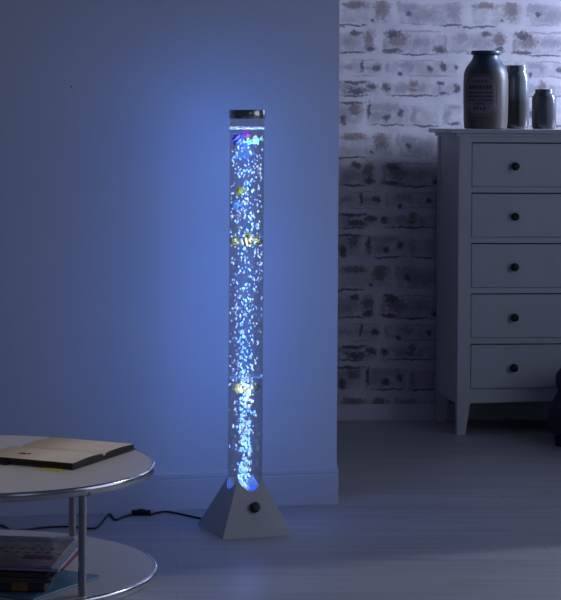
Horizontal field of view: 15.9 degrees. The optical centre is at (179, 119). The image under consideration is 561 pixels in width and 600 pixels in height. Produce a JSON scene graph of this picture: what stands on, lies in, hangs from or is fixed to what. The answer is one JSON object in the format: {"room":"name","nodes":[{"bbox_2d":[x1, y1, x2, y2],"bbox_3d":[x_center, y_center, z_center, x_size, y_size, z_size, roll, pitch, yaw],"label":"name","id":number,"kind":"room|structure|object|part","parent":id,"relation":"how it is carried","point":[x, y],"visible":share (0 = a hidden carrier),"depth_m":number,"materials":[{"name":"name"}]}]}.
{"room":"living room","nodes":[
{"label":"living room","id":0,"kind":"room"},
{"bbox_2d":[0,0,339,471],"bbox_3d":[-1.095,-0.192,5.835,3.200,2.700,0.188,0,0,-13],"label":"wall","id":1,"kind":"structure","parent":0,"point":[117,271],"depth_m":5.98,"materials":[{"name":"white paint"}]},
{"bbox_2d":[0,466,337,516],"bbox_3d":[-1.080,1.102,5.737,3.202,0.113,0.015,0,0,-13],"label":"baseboard","id":2,"kind":"structure","parent":1,"relation":"attached to","point":[174,490],"depth_m":5.99,"materials":[{"name":"white paint"}]},
{"bbox_2d":[0,419,560,599],"bbox_3d":[-0.007,1.190,3.800,6.400,0.050,9.600,0,0,0],"label":"floor","id":3,"kind":"structure","parent":0,"point":[424,510],"depth_m":5.67,"materials":[{"name":"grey wood"}]},
{"bbox_2d":[0,435,157,599],"bbox_3d":[-0.434,0.956,4.390,0.772,0.412,0.772,0,0,0],"label":"coffee table","id":4,"kind":"object","parent":3,"relation":"on","point":[124,570],"visible":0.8,"depth_m":4.25,"materials":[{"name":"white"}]},
{"bbox_2d":[0,570,99,599],"bbox_3d":[-0.321,0.974,4.219,0.201,0.006,0.245,0,0,31],"label":"magazine","id":5,"kind":"object","parent":4,"relation":"on","point":[65,579],"visible":0.41,"depth_m":4.17,"materials":[{"name":"teal paper"}]},
{"bbox_2d":[0,582,50,591],"bbox_3d":[-0.360,0.960,4.244,0.186,0.022,0.251,0,0,5],"label":"book","id":6,"kind":"object","parent":5,"relation":"on","point":[4,586],"visible":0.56,"depth_m":4.12,"materials":[{"name":"black paper"}]},
{"bbox_2d":[0,571,59,582],"bbox_3d":[-0.345,0.945,4.240,0.191,0.007,0.265,0,0,6],"label":"book","id":7,"kind":"object","parent":6,"relation":"on","point":[53,575],"visible":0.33,"depth_m":4.11,"materials":[{"name":"black paper"}]},
{"bbox_2d":[0,570,52,578],"bbox_3d":[-0.350,0.936,4.249,0.191,0.012,0.265,0,0,7],"label":"book","id":8,"kind":"object","parent":7,"relation":"on","point":[3,573],"visible":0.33,"depth_m":4.11,"materials":[{"name":"black paper"}]},
{"bbox_2d":[60,551,77,570],"bbox_3d":[-0.317,0.927,4.261,0.191,0.005,0.240,0,0,9],"label":"magazine","id":9,"kind":"object","parent":8,"relation":"on","point":[75,555],"visible":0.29,"depth_m":4.21,"materials":[{"name":"red paper"}]},
{"bbox_2d":[0,540,77,571],"bbox_3d":[-0.323,0.922,4.248,0.191,0.006,0.285,0,0,8],"label":"magazine","id":10,"kind":"object","parent":9,"relation":"on","point":[73,548],"visible":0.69,"depth_m":4.15,"materials":[{"name":"white paper"}]},
{"bbox_2d":[0,535,74,568],"bbox_3d":[-0.346,0.916,4.248,0.201,0.006,0.285,0,0,7],"label":"magazine","id":11,"kind":"object","parent":10,"relation":"on","point":[15,551],"visible":1,"depth_m":4.24,"materials":[{"name":"paper"}]},
{"bbox_3d":[-0.297,0.914,4.181,0.063,0.001,0.035,0,0,7],"label":"printed panel","id":12,"kind":"part","parent":11,"relation":"part of","materials":[{"name":"paper"}]},
{"bbox_2d":[0,437,134,471],"bbox_3d":[-0.274,0.743,4.462,0.228,0.017,0.329,0,0,25],"label":"open notebook","id":13,"kind":"object","parent":4,"relation":"on","point":[52,453],"visible":1,"depth_m":4.42,"materials":[{"name":"paper"}]},
{"bbox_3d":[-0.253,0.963,4.704,0.019,0.402,0.019,0,0,0],"label":"leg","id":14,"kind":"part","parent":4,"relation":"part of","materials":[{"name":"silver metal"}]},
{"bbox_2d":[0,530,154,599],"bbox_3d":[-0.434,0.982,4.390,0.758,0.010,0.758,0,0,0],"label":"shelf","id":15,"kind":"object","parent":4,"relation":"attached to","point":[124,570],"depth_m":4.36,"materials":[{"name":"white wood"}]},
{"bbox_3d":[-0.201,0.963,4.113,0.019,0.402,0.019,0,0,0],"label":"leg","id":16,"kind":"part","parent":4,"relation":"part of","materials":[{"name":"silver metal"}]},
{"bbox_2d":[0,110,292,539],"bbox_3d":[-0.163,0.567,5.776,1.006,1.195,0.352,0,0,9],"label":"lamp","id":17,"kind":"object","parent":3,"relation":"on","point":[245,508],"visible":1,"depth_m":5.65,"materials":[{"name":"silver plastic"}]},
{"bbox_3d":[-0.301,1.160,5.758,0.785,0.006,0.188,0,0,-19],"label":"power cord","id":18,"kind":"part","parent":17,"relation":"part of","materials":[{"name":"black plastic"}]},
{"bbox_2d":[131,509,150,515],"bbox_3d":[-0.115,1.155,5.891,0.058,0.018,0.018,0,0,-2],"label":"switch","id":19,"kind":"object","parent":17,"relation":"attached to","point":[140,512],"depth_m":5.88,"materials":[{"name":"black plastic"}]},
{"bbox_2d":[229,236,242,245],"bbox_3d":[0.161,0.344,5.678,0.043,0.030,0.009,0,0,0],"label":"fish","id":20,"kind":"object","parent":17,"relation":"in","point":[232,240],"visible":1,"depth_m":5.68},
{"bbox_2d":[230,200,242,210],"bbox_3d":[0.161,0.243,5.684,0.036,0.031,0.009,0,0,0],"label":"fish","id":21,"kind":"object","parent":17,"relation":"in","point":[234,204],"visible":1,"depth_m":5.68},
{"bbox_2d":[231,133,246,150],"bbox_3d":[0.169,0.062,5.675,0.048,0.051,0.012,0,0,-2],"label":"fish","id":22,"kind":"object","parent":17,"relation":"in","point":[237,139],"visible":1,"depth_m":5.67},
{"bbox_2d":[232,383,245,393],"bbox_3d":[0.169,0.762,5.674,0.041,0.032,0.010,0,0,0],"label":"fish","id":23,"kind":"object","parent":17,"relation":"in","point":[238,385],"visible":1,"depth_m":5.67},
{"bbox_2d":[236,186,245,194],"bbox_3d":[0.174,0.199,5.678,0.031,0.026,0.009,0,0,0],"label":"fish","id":24,"kind":"object","parent":17,"relation":"in","point":[239,190],"visible":1,"depth_m":5.68},
{"bbox_2d":[241,130,250,136],"bbox_3d":[0.187,0.038,5.682,0.030,0.022,0.006,0,0,0],"label":"fish","id":25,"kind":"object","parent":17,"relation":"in","point":[246,133],"visible":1,"depth_m":5.68},
{"bbox_2d":[243,138,252,145],"bbox_3d":[0.193,0.061,5.676,0.030,0.022,0.007,0,0,0],"label":"fish","id":26,"kind":"object","parent":17,"relation":"in","point":[248,141],"visible":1,"depth_m":5.67},
{"bbox_2d":[240,232,258,246],"bbox_3d":[0.198,0.339,5.672,0.056,0.044,0.013,0,0,0],"label":"fish","id":27,"kind":"object","parent":17,"relation":"in","point":[246,238],"visible":1,"depth_m":5.67},
{"bbox_2d":[244,381,260,392],"bbox_3d":[0.205,0.759,5.680,0.047,0.034,0.010,0,0,0],"label":"fish","id":28,"kind":"object","parent":17,"relation":"in","point":[256,387],"visible":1,"depth_m":5.68},
{"bbox_3d":[0.211,1.087,5.617,0.030,0.030,0.020,0,-25,-19],"label":"knob","id":29,"kind":"part","parent":17,"relation":"part of","materials":[{"name":"black plastic"}]},
{"bbox_2d":[252,239,261,246],"bbox_3d":[0.214,0.345,5.682,0.039,0.029,0.009,0,0,0],"label":"fish","id":30,"kind":"object","parent":17,"relation":"in","point":[257,243],"visible":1,"depth_m":5.68},
{"bbox_2d":[252,135,263,144],"bbox_3d":[0.220,0.056,5.678,0.040,0.028,0.008,0,0,0],"label":"fish","id":31,"kind":"object","parent":17,"relation":"in","point":[255,139],"visible":1,"depth_m":5.68},
{"bbox_2d":[429,128,560,434],"bbox_3d":[1.445,0.605,7.646,0.928,1.138,0.390,0,0,-5],"label":"dresser","id":32,"kind":"object","parent":3,"relation":"on","point":[498,269],"visible":0.99,"depth_m":7.46,"materials":[{"name":"grey paint"}]},
{"bbox_3d":[1.026,0.616,7.780,0.050,1.110,0.038,0,0,-5],"label":"leg","id":33,"kind":"part","parent":32,"relation":"part of","materials":[{"name":"grey paint"}]},
{"bbox_3d":[1.032,0.561,7.618,0.018,1.000,0.302,0,0,-5],"label":"panel","id":34,"kind":"part","parent":32,"relation":"part of","materials":[{"name":"grey paint"}]},
{"bbox_3d":[1.056,0.617,7.457,0.050,1.110,0.038,0,0,-5],"label":"leg","id":35,"kind":"part","parent":32,"relation":"part of","materials":[{"name":"grey paint"}]},
{"bbox_2d":[463,50,507,128],"bbox_3d":[1.156,-0.114,7.562,0.168,0.295,0.170,0,0,0],"label":"vase","id":36,"kind":"object","parent":32,"relation":"on","point":[485,80],"visible":1,"depth_m":7.50,"materials":[{"name":"grey ceramic"}]},
{"bbox_2d":[468,80,493,109],"bbox_3d":[1.125,-0.093,7.492,0.101,0.111,0.017,0,0,24],"label":"print","id":37,"kind":"object","parent":36,"relation":"attached to","point":[480,92],"depth_m":7.48},
{"bbox_3d":[1.448,0.058,7.654,0.880,0.012,0.366,0,0,-5],"label":"moulding","id":38,"kind":"part","parent":32,"relation":"part of","materials":[{"name":"grey paint"}]},
{"bbox_3d":[1.457,1.004,7.493,0.760,0.003,0.026,0,0,-5],"label":"rail","id":39,"kind":"part","parent":32,"relation":"part of","materials":[{"name":"grey paint"}]},
{"bbox_3d":[1.243,0.923,7.446,0.031,0.031,0.030,0,0,-5],"label":"knob","id":40,"kind":"part","parent":32,"relation":"part of","materials":[{"name":"black metal"}]},
{"bbox_3d":[1.244,0.735,7.446,0.031,0.031,0.030,0,0,-5],"label":"knob","id":41,"kind":"part","parent":32,"relation":"part of","materials":[{"name":"black metal"}]},
{"bbox_3d":[1.246,0.548,7.446,0.031,0.031,0.030,0,0,-5],"label":"knob","id":42,"kind":"part","parent":32,"relation":"part of","materials":[{"name":"black metal"}]},
{"bbox_3d":[1.247,0.360,7.446,0.031,0.031,0.030,0,0,-5],"label":"knob","id":43,"kind":"part","parent":32,"relation":"part of","materials":[{"name":"black metal"}]},
{"bbox_3d":[1.458,0.920,7.491,0.754,0.160,0.019,0,0,-5],"label":"drawer","id":44,"kind":"part","parent":32,"relation":"part of","materials":[{"name":"grey paint"}]},
{"bbox_3d":[1.248,0.173,7.446,0.031,0.031,0.030,0,0,-5],"label":"knob","id":45,"kind":"part","parent":32,"relation":"part of","materials":[{"name":"black metal"}]},
{"bbox_3d":[1.458,0.825,7.493,0.760,0.021,0.027,0,0,-5],"label":"rail","id":46,"kind":"part","parent":32,"relation":"part of","materials":[{"name":"grey paint"}]},
{"bbox_3d":[1.460,0.637,7.493,0.760,0.021,0.027,0,0,-5],"label":"rail","id":47,"kind":"part","parent":32,"relation":"part of","materials":[{"name":"grey paint"}]},
{"bbox_3d":[1.461,0.450,7.493,0.760,0.021,0.027,0,0,-5],"label":"rail","id":48,"kind":"part","parent":32,"relation":"part of","materials":[{"name":"grey paint"}]},
{"bbox_3d":[1.462,0.262,7.493,0.760,0.021,0.027,0,0,-5],"label":"rail","id":49,"kind":"part","parent":32,"relation":"part of","materials":[{"name":"grey paint"}]},
{"bbox_3d":[1.459,0.733,7.491,0.754,0.160,0.019,0,0,-5],"label":"drawer","id":50,"kind":"part","parent":32,"relation":"part of","materials":[{"name":"grey paint"}]},
{"bbox_3d":[1.460,0.545,7.491,0.754,0.160,0.019,0,0,-5],"label":"drawer","id":51,"kind":"part","parent":32,"relation":"part of","materials":[{"name":"grey paint"}]},
{"bbox_3d":[1.462,0.357,7.491,0.754,0.160,0.019,0,0,-5],"label":"drawer","id":52,"kind":"part","parent":32,"relation":"part of","materials":[{"name":"grey paint"}]},
{"bbox_3d":[1.429,0.562,7.822,0.820,0.993,0.010,0,0,-5],"label":"panel","id":53,"kind":"part","parent":32,"relation":"part of","materials":[{"name":"white wood"}]},
{"bbox_3d":[1.463,0.074,7.493,0.760,0.021,0.026,0,0,-5],"label":"rail","id":54,"kind":"part","parent":32,"relation":"part of","materials":[{"name":"grey paint"}]},
{"bbox_3d":[1.463,0.170,7.491,0.754,0.160,0.019,0,0,-5],"label":"drawer","id":55,"kind":"part","parent":32,"relation":"part of","materials":[{"name":"grey paint"}]},
{"bbox_2d":[506,65,528,128],"bbox_3d":[1.300,-0.088,7.724,0.097,0.245,0.097,0,0,0],"label":"vase","id":56,"kind":"object","parent":32,"relation":"on","point":[518,77],"visible":0.91,"depth_m":7.68,"materials":[{"name":"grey ceramic"}]},
{"bbox_2d":[532,89,555,128],"bbox_3d":[1.387,-0.041,7.620,0.092,0.152,0.092,0,0,0],"label":"vase","id":57,"kind":"object","parent":32,"relation":"on","point":[543,100],"visible":0.93,"depth_m":7.58,"materials":[{"name":"grey ceramic"}]},
{"bbox_2d":[547,368,560,446],"bbox_3d":[1.537,1.029,7.215,0.416,0.290,0.416,0,0,0],"label":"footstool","id":58,"kind":"object","parent":3,"relation":"on","point":[554,414],"visible":1,"depth_m":7.18,"materials":[{"name":"black fabric"}]},
{"bbox_3d":[1.536,1.063,7.215,0.416,0.153,0.416,0,0,0],"label":"seat","id":59,"kind":"part","parent":58,"relation":"part of","materials":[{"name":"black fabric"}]},
{"bbox_2d":[555,368,560,391],"bbox_3d":[1.537,0.936,7.215,0.360,0.104,0.360,0,0,0],"label":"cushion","id":60,"kind":"object","parent":58,"relation":"on","point":[558,375],"depth_m":7.20,"materials":[{"name":"black fabric"}]},
{"bbox_2d":[337,0,560,403],"bbox_3d":[0.845,-0.180,7.886,4.100,2.700,0.150,0,0,-5],"label":"wall","id":61,"kind":"structure","parent":0,"point":[403,64],"depth_m":7.81,"materials":[{"name":"brick"}]},
{"bbox_2d":[337,403,550,420],"bbox_3d":[0.844,1.139,7.805,4.100,0.062,0.016,0,0,-5],"label":"baseboard","id":62,"kind":"structure","parent":61,"relation":"attached to","point":[345,412],"depth_m":7.81,"materials":[{"name":"white paint"}]}
]}

